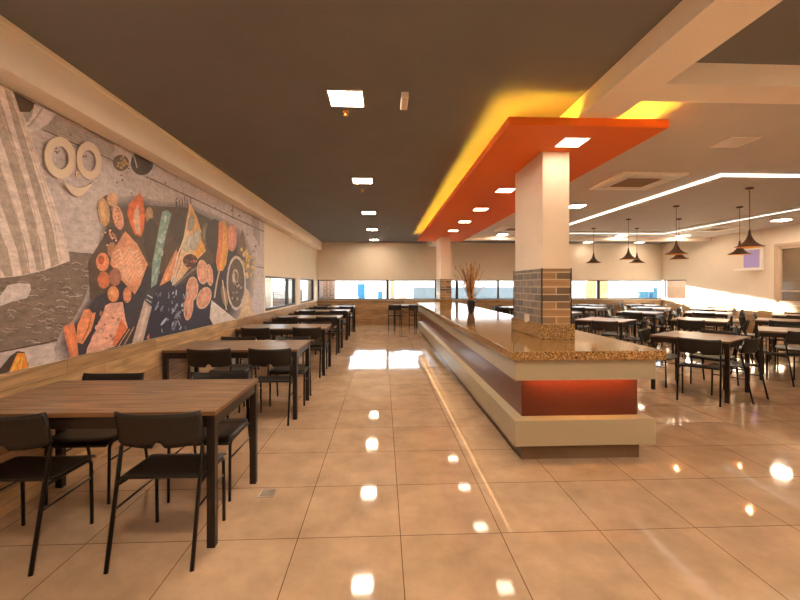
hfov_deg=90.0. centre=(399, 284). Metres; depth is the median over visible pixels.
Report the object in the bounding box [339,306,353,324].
dining chair
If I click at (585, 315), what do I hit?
dining chair
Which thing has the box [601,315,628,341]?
dining chair
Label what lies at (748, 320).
dining chair
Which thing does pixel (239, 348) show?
dining table
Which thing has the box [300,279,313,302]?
window
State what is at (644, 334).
dining chair
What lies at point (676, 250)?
pendant lamp
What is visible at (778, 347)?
dining chair
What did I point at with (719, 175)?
diffuser
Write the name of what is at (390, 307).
dining chair
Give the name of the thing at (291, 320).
dining chair
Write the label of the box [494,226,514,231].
air conditioner
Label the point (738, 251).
pendant lamp
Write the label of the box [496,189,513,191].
diffuser
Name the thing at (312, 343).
dining chair
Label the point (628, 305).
dining table
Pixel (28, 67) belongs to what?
soffit
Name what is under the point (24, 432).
dining chair
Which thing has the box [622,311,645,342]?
dining chair
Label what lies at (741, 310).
dining chair
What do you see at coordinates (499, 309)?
dining chair
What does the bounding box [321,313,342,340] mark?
dining chair
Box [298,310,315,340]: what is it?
dining chair
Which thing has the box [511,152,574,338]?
pillar
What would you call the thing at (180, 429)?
dining chair
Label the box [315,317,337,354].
dining chair
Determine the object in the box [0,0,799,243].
ceiling
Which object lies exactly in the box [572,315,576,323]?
dining chair
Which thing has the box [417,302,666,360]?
countertop
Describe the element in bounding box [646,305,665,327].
dining chair
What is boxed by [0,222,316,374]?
wall
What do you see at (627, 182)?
grille
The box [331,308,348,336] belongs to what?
dining chair
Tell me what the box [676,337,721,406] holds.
dining chair
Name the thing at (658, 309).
dining table
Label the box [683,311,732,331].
dining table
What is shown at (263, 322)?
dining chair
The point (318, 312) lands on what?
dining table
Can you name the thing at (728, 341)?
dining table
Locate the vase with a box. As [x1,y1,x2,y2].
[467,300,475,312]
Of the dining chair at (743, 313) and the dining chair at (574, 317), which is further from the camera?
the dining chair at (743, 313)
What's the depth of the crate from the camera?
17.47 m
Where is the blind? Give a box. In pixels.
[782,248,799,300]
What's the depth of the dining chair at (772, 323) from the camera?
7.67 m
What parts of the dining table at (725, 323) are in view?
leg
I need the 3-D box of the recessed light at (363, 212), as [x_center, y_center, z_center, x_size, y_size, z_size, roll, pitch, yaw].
[-0.681,-1.575,8.729,0.294,0.009,0.294,0,0,-2]
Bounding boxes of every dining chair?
[0,412,95,576]
[41,372,147,505]
[103,410,226,573]
[167,371,250,502]
[186,348,239,417]
[209,336,256,406]
[240,327,269,375]
[246,348,292,425]
[258,322,287,369]
[269,336,311,406]
[276,317,297,336]
[285,313,307,336]
[292,327,321,377]
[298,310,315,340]
[302,321,330,368]
[303,308,320,322]
[313,306,327,309]
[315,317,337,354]
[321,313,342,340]
[330,310,346,340]
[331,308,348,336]
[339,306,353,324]
[388,305,401,328]
[409,305,421,326]
[496,306,509,313]
[572,307,584,330]
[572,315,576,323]
[578,312,590,331]
[589,303,601,315]
[589,305,602,328]
[591,320,617,339]
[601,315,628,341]
[604,309,625,336]
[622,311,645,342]
[623,320,649,346]
[630,304,643,310]
[636,307,656,330]
[636,309,655,336]
[638,328,676,387]
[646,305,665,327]
[656,312,674,344]
[656,315,684,355]
[666,308,681,330]
[672,309,689,331]
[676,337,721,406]
[677,319,704,362]
[689,328,738,389]
[691,315,716,331]
[692,312,715,330]
[695,308,717,331]
[700,310,723,331]
[708,306,725,330]
[709,336,768,403]
[722,319,753,362]
[723,312,745,332]
[730,324,768,374]
[733,308,744,329]
[734,316,766,354]
[751,312,756,338]
[765,331,799,386]
[768,320,799,361]
[774,324,799,373]
[784,312,799,344]
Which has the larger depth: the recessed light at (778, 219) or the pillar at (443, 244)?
the pillar at (443, 244)
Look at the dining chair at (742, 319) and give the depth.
8.51 m
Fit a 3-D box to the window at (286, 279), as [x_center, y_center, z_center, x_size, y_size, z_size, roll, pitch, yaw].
[-2.928,0.180,9.785,0.080,0.740,2.900,0,0,-2]
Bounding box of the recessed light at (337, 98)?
[326,89,364,106]
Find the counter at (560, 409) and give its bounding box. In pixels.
[418,306,655,458]
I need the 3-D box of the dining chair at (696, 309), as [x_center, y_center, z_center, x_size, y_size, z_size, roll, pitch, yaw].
[8.821,1.078,11.516,0.491,0.809,0.455,0,0,-40]
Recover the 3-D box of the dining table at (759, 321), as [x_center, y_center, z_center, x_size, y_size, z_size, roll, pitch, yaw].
[7.814,1.094,8.089,0.900,0.772,0.900,0,0,-44]
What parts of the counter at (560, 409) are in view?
core panel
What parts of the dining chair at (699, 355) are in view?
leg, leg, seat, backrest, leg, leg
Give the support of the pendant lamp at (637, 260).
hanging from the ceiling
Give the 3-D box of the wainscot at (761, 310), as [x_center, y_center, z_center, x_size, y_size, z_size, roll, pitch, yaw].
[10.405,1.012,6.885,0.025,0.935,16.875,0,0,-2]
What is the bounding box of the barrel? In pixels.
[649,288,656,297]
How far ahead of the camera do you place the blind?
10.59 m
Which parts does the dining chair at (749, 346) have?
leg, seat, leg, backrest, leg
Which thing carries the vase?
on the countertop at (492, 328)
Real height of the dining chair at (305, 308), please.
0.809 m
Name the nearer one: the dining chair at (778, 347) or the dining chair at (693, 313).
the dining chair at (778, 347)
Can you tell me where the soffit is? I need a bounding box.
[0,15,322,249]
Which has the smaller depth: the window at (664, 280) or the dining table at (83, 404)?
the dining table at (83, 404)
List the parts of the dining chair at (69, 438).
leg, seat, leg, leg, backrest, leg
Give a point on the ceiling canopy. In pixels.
(566, 141)
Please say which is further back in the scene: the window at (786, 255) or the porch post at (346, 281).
the porch post at (346, 281)
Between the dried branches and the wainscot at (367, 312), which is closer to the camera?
the dried branches
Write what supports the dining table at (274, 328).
on the floor
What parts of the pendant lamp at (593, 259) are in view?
lamp shade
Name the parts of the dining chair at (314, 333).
backrest, seat, leg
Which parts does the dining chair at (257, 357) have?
leg, leg, backrest, seat, leg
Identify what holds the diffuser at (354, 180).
attached to the recessed light at (355, 180)
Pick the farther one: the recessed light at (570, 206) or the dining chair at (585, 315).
the dining chair at (585, 315)
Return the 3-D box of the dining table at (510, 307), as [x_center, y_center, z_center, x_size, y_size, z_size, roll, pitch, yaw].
[3.708,1.094,12.869,0.900,0.772,0.900,0,0,-40]
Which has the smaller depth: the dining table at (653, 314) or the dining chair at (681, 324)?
the dining chair at (681, 324)
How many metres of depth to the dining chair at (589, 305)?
13.26 m
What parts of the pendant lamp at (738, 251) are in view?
lamp shade, cord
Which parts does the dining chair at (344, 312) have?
backrest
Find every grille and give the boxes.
[609,178,660,186]
[700,228,728,230]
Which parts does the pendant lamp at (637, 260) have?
lamp shade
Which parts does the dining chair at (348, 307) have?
backrest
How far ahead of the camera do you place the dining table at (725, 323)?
8.21 m
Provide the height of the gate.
1.940 m
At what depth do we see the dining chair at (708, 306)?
12.34 m
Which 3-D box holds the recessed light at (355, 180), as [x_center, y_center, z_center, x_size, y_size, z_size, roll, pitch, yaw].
[-0.567,-1.575,6.051,0.294,0.009,0.294,0,0,-2]
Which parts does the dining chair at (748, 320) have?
leg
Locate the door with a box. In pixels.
[358,284,364,297]
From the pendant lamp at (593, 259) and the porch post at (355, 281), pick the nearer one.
the pendant lamp at (593, 259)
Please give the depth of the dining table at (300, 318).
8.71 m
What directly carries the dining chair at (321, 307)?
on the floor
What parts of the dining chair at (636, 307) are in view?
backrest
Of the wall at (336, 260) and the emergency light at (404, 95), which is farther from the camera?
the wall at (336, 260)
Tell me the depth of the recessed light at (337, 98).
3.38 m
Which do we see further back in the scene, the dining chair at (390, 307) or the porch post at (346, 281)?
the porch post at (346, 281)
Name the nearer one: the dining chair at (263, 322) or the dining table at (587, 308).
the dining chair at (263, 322)
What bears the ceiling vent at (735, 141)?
in the ceiling
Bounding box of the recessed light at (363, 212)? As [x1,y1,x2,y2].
[362,211,375,213]
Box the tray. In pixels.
[734,268,763,270]
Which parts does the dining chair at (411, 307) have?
backrest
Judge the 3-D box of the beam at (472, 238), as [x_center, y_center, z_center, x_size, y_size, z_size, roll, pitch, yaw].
[5.802,-1.515,13.043,8.700,0.130,0.330,0,0,-2]
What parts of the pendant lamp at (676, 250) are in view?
lamp shade, cord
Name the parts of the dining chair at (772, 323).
leg, backrest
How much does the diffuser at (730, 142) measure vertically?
0.006 m
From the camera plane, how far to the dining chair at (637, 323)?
10.94 m
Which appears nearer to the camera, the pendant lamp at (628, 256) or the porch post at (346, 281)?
the pendant lamp at (628, 256)
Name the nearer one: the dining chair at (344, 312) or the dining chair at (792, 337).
the dining chair at (792, 337)
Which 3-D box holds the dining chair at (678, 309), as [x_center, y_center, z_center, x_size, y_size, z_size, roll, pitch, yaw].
[8.296,1.078,12.123,0.455,0.809,0.491,0,0,-41]
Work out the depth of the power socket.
4.39 m
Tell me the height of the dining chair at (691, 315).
0.809 m
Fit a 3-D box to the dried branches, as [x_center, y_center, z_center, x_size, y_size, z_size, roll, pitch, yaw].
[1.429,0.030,7.776,0.677,0.992,0.810,0,0,16]
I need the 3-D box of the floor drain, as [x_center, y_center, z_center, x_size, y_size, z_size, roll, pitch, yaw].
[-0.941,1.478,2.843,0.110,0.003,0.110,0,0,-2]
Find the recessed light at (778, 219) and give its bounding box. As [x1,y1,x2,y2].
[772,219,792,220]
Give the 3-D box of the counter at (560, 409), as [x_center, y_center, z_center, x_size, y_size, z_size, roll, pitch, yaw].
[1.354,1.051,7.894,1.195,0.858,9.140,0,0,-2]
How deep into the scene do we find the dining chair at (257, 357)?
4.28 m
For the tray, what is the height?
0.050 m
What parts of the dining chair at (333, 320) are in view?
backrest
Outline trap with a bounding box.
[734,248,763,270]
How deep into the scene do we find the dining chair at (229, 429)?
2.98 m
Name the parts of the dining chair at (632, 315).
backrest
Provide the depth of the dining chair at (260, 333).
6.34 m
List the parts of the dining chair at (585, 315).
backrest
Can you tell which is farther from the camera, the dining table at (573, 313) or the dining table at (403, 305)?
the dining table at (403, 305)
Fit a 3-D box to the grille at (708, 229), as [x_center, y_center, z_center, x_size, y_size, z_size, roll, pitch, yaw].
[8.688,-1.553,11.078,0.540,0.030,0.540,0,0,-2]
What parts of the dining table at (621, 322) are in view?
leg, leg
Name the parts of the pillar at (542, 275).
corner trim, corner trim, corner trim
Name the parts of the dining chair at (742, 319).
backrest, seat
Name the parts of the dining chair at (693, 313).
backrest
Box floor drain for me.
[257,489,276,497]
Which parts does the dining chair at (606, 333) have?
seat, backrest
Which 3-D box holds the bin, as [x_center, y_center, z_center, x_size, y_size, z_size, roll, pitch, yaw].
[-0.870,0.950,17.679,0.200,1.340,0.200,0,0,-2]
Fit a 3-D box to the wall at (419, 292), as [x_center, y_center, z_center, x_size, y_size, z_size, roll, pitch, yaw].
[3.416,0.870,20.914,5.400,1.500,0.300,0,0,-2]
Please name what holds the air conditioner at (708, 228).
attached to the ceiling
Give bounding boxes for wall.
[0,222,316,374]
[273,278,663,300]
[273,290,301,306]
[317,242,685,299]
[414,287,512,297]
[662,224,799,305]
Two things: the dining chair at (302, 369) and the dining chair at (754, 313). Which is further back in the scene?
the dining chair at (754, 313)
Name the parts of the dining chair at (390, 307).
backrest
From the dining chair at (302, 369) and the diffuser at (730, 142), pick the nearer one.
the diffuser at (730, 142)
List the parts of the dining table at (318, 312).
leg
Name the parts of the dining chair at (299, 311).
backrest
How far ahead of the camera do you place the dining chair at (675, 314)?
10.93 m
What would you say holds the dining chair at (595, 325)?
on the floor
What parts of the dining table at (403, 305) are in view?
leg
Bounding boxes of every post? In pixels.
[265,278,272,307]
[346,281,347,298]
[355,281,356,298]
[368,281,369,297]
[390,281,393,297]
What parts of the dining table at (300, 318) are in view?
leg, leg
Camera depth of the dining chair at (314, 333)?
6.41 m
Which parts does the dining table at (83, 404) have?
leg, leg, leg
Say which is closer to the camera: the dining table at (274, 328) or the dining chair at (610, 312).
the dining table at (274, 328)
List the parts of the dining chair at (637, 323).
seat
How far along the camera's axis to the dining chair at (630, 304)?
13.83 m
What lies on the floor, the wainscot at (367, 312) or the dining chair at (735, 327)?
the dining chair at (735, 327)
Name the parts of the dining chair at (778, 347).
leg, leg, seat, backrest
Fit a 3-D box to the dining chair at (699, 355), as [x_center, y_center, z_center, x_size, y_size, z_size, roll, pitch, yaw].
[4.650,1.078,5.932,0.491,0.809,0.455,0,0,-30]
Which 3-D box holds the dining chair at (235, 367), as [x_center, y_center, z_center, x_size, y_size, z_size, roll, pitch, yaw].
[-2.109,1.078,5.081,0.455,0.809,0.491,0,0,-1]
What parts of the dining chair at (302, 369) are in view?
leg, seat, backrest, leg, leg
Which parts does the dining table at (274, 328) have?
leg, leg, leg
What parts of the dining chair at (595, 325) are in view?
backrest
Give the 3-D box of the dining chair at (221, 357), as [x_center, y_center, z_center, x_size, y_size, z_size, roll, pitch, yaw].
[-2.046,1.078,4.404,0.455,0.809,0.491,0,0,-5]
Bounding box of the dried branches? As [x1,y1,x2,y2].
[455,261,491,299]
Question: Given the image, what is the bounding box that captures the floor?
[0,324,799,599]
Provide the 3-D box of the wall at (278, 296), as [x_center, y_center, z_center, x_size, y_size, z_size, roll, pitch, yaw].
[-5.196,0.940,16.294,0.200,1.360,15.000,0,0,-2]
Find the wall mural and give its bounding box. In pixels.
[0,83,263,373]
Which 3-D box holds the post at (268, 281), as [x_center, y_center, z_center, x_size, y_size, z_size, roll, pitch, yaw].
[-4.369,0.450,13.327,0.200,2.340,0.200,0,0,-2]
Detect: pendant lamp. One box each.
[586,228,600,262]
[619,219,636,259]
[630,228,644,262]
[665,205,687,254]
[669,218,688,259]
[727,206,751,254]
[734,187,764,247]
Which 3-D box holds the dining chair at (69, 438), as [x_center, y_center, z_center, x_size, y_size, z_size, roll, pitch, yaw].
[-2.185,1.078,2.911,0.455,0.809,0.491,0,0,-2]
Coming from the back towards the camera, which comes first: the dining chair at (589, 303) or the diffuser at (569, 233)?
the dining chair at (589, 303)
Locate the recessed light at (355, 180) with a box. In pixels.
[352,178,372,183]
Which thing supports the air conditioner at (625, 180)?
attached to the ceiling
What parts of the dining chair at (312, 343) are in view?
backrest, seat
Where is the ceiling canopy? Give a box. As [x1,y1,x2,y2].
[417,117,668,240]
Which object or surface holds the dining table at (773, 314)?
on the floor
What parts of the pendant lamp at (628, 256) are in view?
lamp shade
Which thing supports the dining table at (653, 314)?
on the floor
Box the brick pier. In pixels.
[319,281,334,298]
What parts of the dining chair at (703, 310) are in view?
backrest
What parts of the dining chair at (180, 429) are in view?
leg, leg, backrest, seat, leg, leg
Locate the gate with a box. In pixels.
[586,281,607,297]
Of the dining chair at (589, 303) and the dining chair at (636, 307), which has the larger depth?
the dining chair at (589, 303)
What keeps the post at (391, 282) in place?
on the ground
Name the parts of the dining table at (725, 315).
leg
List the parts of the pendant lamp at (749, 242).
lamp shade, cord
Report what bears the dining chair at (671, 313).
on the floor
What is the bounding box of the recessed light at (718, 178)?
[569,174,799,233]
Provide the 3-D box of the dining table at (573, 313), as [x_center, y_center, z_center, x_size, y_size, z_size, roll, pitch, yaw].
[4.157,1.094,10.536,0.900,0.772,0.900,0,0,-43]
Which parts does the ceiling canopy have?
downlight, downlight, ceiling canopy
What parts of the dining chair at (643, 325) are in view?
seat, backrest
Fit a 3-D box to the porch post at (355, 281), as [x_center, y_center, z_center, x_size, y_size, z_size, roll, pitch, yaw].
[-1.980,0.500,17.872,0.080,2.240,0.080,0,0,-2]
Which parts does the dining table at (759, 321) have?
leg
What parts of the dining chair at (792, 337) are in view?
leg, seat, leg, backrest, leg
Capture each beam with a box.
[427,0,782,246]
[464,236,710,241]
[642,63,799,103]
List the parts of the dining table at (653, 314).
leg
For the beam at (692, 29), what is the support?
attached to the ceiling
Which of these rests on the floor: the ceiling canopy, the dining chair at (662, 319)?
the dining chair at (662, 319)
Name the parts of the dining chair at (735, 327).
leg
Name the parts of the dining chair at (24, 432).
leg, backrest, leg, seat, leg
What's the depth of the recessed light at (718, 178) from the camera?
7.49 m
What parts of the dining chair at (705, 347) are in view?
leg, leg, seat, backrest, leg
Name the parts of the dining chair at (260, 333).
backrest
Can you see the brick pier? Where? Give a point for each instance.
(326, 288)
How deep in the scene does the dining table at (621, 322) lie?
8.15 m
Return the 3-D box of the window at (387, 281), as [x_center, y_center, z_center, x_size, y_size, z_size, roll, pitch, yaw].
[3.511,0.180,15.152,13.140,0.740,0.060,0,0,-2]
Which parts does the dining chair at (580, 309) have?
backrest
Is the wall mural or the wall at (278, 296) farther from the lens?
the wall at (278, 296)
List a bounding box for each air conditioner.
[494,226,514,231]
[588,171,688,189]
[685,226,744,231]
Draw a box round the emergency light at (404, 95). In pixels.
[400,92,408,109]
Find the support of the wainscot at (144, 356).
attached to the wall at (286, 256)
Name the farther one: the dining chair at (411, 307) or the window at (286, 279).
the dining chair at (411, 307)
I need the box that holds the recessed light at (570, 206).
[569,205,585,207]
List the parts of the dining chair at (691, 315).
backrest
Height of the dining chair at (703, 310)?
0.809 m
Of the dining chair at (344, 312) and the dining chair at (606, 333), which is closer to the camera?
the dining chair at (606, 333)
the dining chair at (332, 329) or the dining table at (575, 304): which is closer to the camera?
the dining chair at (332, 329)
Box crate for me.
[630,291,648,297]
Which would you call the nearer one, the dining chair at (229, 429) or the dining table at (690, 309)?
the dining chair at (229, 429)
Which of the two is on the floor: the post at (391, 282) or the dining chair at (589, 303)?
the dining chair at (589, 303)
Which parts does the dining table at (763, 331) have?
leg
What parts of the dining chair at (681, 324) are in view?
backrest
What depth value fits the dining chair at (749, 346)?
5.15 m
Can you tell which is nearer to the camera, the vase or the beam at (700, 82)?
the beam at (700, 82)
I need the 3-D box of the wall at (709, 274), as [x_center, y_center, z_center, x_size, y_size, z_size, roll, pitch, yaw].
[10.517,-0.050,6.902,0.200,3.060,16.900,0,0,-2]
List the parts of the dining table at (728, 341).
leg, leg, leg, leg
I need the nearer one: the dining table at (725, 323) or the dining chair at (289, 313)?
the dining table at (725, 323)
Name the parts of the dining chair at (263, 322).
backrest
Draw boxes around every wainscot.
[0,301,316,517]
[317,300,661,324]
[662,299,799,338]
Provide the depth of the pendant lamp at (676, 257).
9.41 m
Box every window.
[265,276,294,310]
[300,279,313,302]
[318,280,661,299]
[664,280,685,299]
[774,241,799,305]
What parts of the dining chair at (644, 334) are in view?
backrest, leg, seat, leg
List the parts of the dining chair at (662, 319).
backrest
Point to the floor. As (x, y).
(391, 481)
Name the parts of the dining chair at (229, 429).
leg, leg, seat, backrest, leg, leg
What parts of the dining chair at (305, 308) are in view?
backrest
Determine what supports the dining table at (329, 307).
on the floor
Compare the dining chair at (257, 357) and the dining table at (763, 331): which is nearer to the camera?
the dining chair at (257, 357)
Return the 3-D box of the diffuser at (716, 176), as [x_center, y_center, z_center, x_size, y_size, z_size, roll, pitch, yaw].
[4.412,-1.553,8.785,0.060,0.030,6.200,0,0,-2]
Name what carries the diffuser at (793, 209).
attached to the recessed light at (718, 178)
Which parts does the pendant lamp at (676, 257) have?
lamp shade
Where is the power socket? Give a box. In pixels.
[524,314,529,321]
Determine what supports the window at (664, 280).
in the wall at (709, 274)
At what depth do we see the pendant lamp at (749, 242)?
6.42 m
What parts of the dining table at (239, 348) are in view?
leg, leg, leg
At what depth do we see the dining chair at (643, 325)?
7.70 m
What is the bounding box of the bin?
[378,291,382,297]
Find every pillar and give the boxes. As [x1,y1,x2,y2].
[435,237,451,304]
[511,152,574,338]
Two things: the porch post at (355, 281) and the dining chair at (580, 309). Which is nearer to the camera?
the dining chair at (580, 309)
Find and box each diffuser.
[353,179,371,182]
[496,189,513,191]
[569,175,719,224]
[569,233,652,233]
[664,209,799,233]
[712,138,757,146]
[717,174,799,177]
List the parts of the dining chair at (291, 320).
backrest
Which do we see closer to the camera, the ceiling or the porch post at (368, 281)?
the ceiling
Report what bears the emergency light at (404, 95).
attached to the ceiling
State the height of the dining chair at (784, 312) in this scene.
0.809 m
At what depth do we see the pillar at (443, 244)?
11.18 m
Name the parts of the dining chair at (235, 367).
seat, backrest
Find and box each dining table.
[0,379,257,547]
[162,340,309,419]
[235,324,330,375]
[272,315,342,352]
[294,309,350,339]
[309,306,354,330]
[393,304,416,327]
[495,306,512,314]
[572,311,581,330]
[573,304,605,315]
[574,306,606,333]
[575,317,636,343]
[616,310,663,338]
[625,304,659,327]
[631,307,670,331]
[650,331,750,403]
[671,317,729,353]
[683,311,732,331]
[689,308,732,330]
[755,318,799,357]
[758,326,799,379]
[772,313,799,343]
[773,316,799,351]
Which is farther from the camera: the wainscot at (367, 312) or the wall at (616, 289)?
the wall at (616, 289)
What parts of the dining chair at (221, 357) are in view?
leg, backrest, leg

